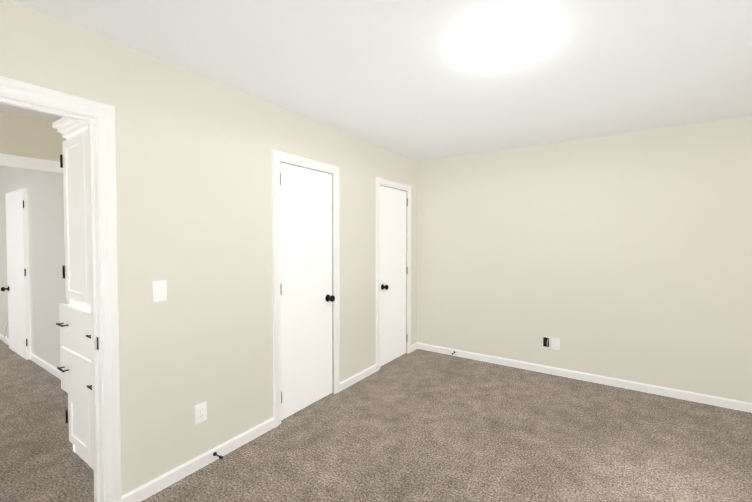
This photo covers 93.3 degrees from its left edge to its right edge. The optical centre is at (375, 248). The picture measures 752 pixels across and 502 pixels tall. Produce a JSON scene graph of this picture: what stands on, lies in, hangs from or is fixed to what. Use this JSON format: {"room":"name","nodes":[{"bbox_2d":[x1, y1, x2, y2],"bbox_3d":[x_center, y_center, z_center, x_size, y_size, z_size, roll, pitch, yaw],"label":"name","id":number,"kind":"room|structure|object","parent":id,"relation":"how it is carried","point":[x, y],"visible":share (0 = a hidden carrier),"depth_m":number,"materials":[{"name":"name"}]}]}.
{"room":"empty bedroom","nodes":[
{"label":"empty bedroom","id":0,"kind":"room"},
{"bbox_2d":[0,166,66,367],"bbox_3d":[-4.241,0.100,4.374,3.580,2.455,0.120,1,2,34],"label":"wall","id":1,"kind":"structure","parent":0,"point":[46,238],"depth_m":3.96,"materials":[{"name":"white paint"}]},
{"bbox_2d":[1,189,29,359],"bbox_3d":[-4.480,0.307,4.381,0.821,2.018,0.108,1,2,34],"label":"door","id":2,"kind":"structure","parent":1,"relation":"in","point":[17,288],"depth_m":4.33,"materials":[{"name":"white wood"}]},
{"bbox_2d":[0,334,60,379],"bbox_3d":[-4.278,1.291,4.347,3.580,0.076,0.014,1,2,34],"label":"baseboard","id":3,"kind":"structure","parent":1,"relation":"attached to","point":[34,358],"depth_m":3.97,"materials":[{"name":"white wood"}]},
{"bbox_2d":[0,111,66,161],"bbox_3d":[-3.666,0.160,1.915,0.120,2.455,3.920,1,2,34],"label":"wall","id":4,"kind":"structure","parent":0,"point":[27,136],"depth_m":2.95,"materials":[{"name":"beige paint"}]},
{"bbox_2d":[0,153,69,304],"bbox_3d":[-3.016,0.306,2.885,0.160,2.115,0.960,1,2,34],"label":"trim","id":5,"kind":"structure","parent":4,"relation":"attached to","point":[27,162],"depth_m":2.96,"materials":[{"name":"white wood"}]},
{"bbox_2d":[0,0,417,495],"bbox_3d":[-0.838,0.140,2.714,0.120,2.455,5.004,1,2,34],"label":"wall","id":6,"kind":"structure","parent":0,"point":[193,153],"depth_m":2.19,"materials":[{"name":"beige paint"}]},
{"bbox_2d":[0,76,121,501],"bbox_3d":[-1.668,0.340,1.485,0.160,2.115,0.960,1,2,34],"label":"door frame","id":7,"kind":"structure","parent":6,"relation":"attached to","point":[102,115],"depth_m":1.80,"materials":[{"name":"white wood"}]},
{"bbox_2d":[153,281,166,301],"bbox_3d":[-1.226,0.245,2.016,0.017,0.117,0.072,1,2,34],"label":"light switch","id":8,"kind":"object","parent":6,"relation":"attached to","point":[159,292],"visible":1,"depth_m":2.02,"materials":[{"name":"white plastic"}]},
{"bbox_2d":[121,417,274,501],"bbox_3d":[-1.062,1.340,2.291,0.014,0.076,1.015,1,2,34],"label":"baseboard","id":9,"kind":"structure","parent":6,"relation":"attached to","point":[152,487],"depth_m":2.19,"materials":[{"name":"white wood"}]},
{"bbox_2d":[213,452,222,458],"bbox_3d":[-1.013,1.334,2.279,0.084,0.026,0.025,1,2,34],"label":"door stop","id":10,"kind":"object","parent":9,"relation":"attached to","point":[216,454],"visible":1,"depth_m":2.28,"materials":[{"name":"black metal"}]},
{"bbox_2d":[195,402,206,423],"bbox_3d":[-1.100,1.035,2.230,0.009,0.117,0.072,1,2,34],"label":"outlet","id":11,"kind":"object","parent":6,"relation":"attached to","point":[200,412],"visible":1,"depth_m":2.23,"materials":[{"name":"white plastic"}]},
{"bbox_2d":[272,150,339,427],"bbox_3d":[-0.611,0.305,3.039,0.140,2.110,0.770,1,2,34],"label":"trim","id":12,"kind":"structure","parent":6,"relation":"attached to","point":[278,157],"depth_m":2.77,"materials":[{"name":"white wood"}]},
{"bbox_2d":[280,163,334,419],"bbox_3d":[-0.560,0.338,3.001,0.108,2.018,0.622,1,2,34],"label":"closet door","id":13,"kind":"structure","parent":6,"relation":"in","point":[307,298],"depth_m":2.98,"materials":[{"name":"white wood"}]},
{"bbox_2d":[340,364,376,390],"bbox_3d":[-0.172,1.308,3.613,0.014,0.076,0.632,1,2,34],"label":"baseboard","id":14,"kind":"structure","parent":6,"relation":"attached to","point":[352,380],"depth_m":3.58,"materials":[{"name":"white wood"}]},
{"bbox_2d":[376,177,410,370],"bbox_3d":[0.172,0.277,4.202,0.140,2.110,0.770,1,2,34],"label":"trim","id":15,"kind":"structure","parent":6,"relation":"attached to","point":[391,184],"depth_m":4.13,"materials":[{"name":"white wood"}]},
{"bbox_2d":[380,186,407,366],"bbox_3d":[0.227,0.310,4.171,0.108,2.018,0.622,1,2,34],"label":"closet door","id":16,"kind":"structure","parent":6,"relation":"in","point":[393,273],"depth_m":4.16,"materials":[{"name":"white wood"}]},
{"bbox_2d":[0,340,751,501],"bbox_3d":[-2.175,1.420,2.620,9.240,0.100,6.704,1,2,34],"label":"floor","id":17,"kind":"structure","parent":0,"point":[418,425],"depth_m":2.46,"materials":[{"name":"carpet"}]},
{"bbox_2d":[52,117,93,469],"bbox_3d":[-1.630,0.276,2.374,0.809,2.200,0.647,1,2,34],"label":"linen cabinet","id":18,"kind":"object","parent":17,"relation":"on","point":[75,368],"visible":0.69,"depth_m":2.23,"materials":[{"name":"white wood"}]},
{"bbox_2d":[0,0,751,165],"bbox_3d":[-2.175,-1.134,2.559,9.240,0.100,6.704,1,2,34],"label":"ceiling","id":19,"kind":"structure","parent":0,"point":[397,77],"depth_m":2.06,"materials":[{"name":"white paint"}]},
{"bbox_2d":[451,8,559,66],"bbox_3d":[0.650,-1.002,1.817,0.520,0.128,0.520,1,2,34],"label":"ceiling light","id":20,"kind":"object","parent":19,"relation":"attached to","point":[505,37],"visible":1,"depth_m":1.71,"materials":[{"name":"white"}]},
{"bbox_2d":[417,115,751,402],"bbox_3d":[2.035,0.116,3.724,3.520,2.455,0.120,1,2,34],"label":"wall","id":21,"kind":"structure","parent":0,"point":[625,256],"depth_m":3.51,"materials":[{"name":"beige paint"}]},
{"bbox_2d":[543,337,549,347],"bbox_3d":[1.819,1.007,3.796,0.068,0.108,0.039,1,2,34],"label":"outlet box","id":22,"kind":"object","parent":21,"relation":"attached to","point":[546,341],"visible":1,"depth_m":3.81,"materials":[{"name":"black plastic"}]},
{"bbox_2d":[552,338,559,349],"bbox_3d":[1.903,1.013,3.756,0.072,0.117,0.009,1,2,34],"label":"outlet","id":23,"kind":"object","parent":21,"relation":"attached to","point":[555,343],"visible":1,"depth_m":3.75,"materials":[{"name":"white plastic"}]},
{"bbox_2d":[416,343,751,412],"bbox_3d":[1.936,1.305,3.739,3.370,0.076,0.014,1,2,34],"label":"baseboard","id":24,"kind":"structure","parent":21,"relation":"attached to","point":[668,392],"depth_m":3.52,"materials":[{"name":"white wood"}]}
]}

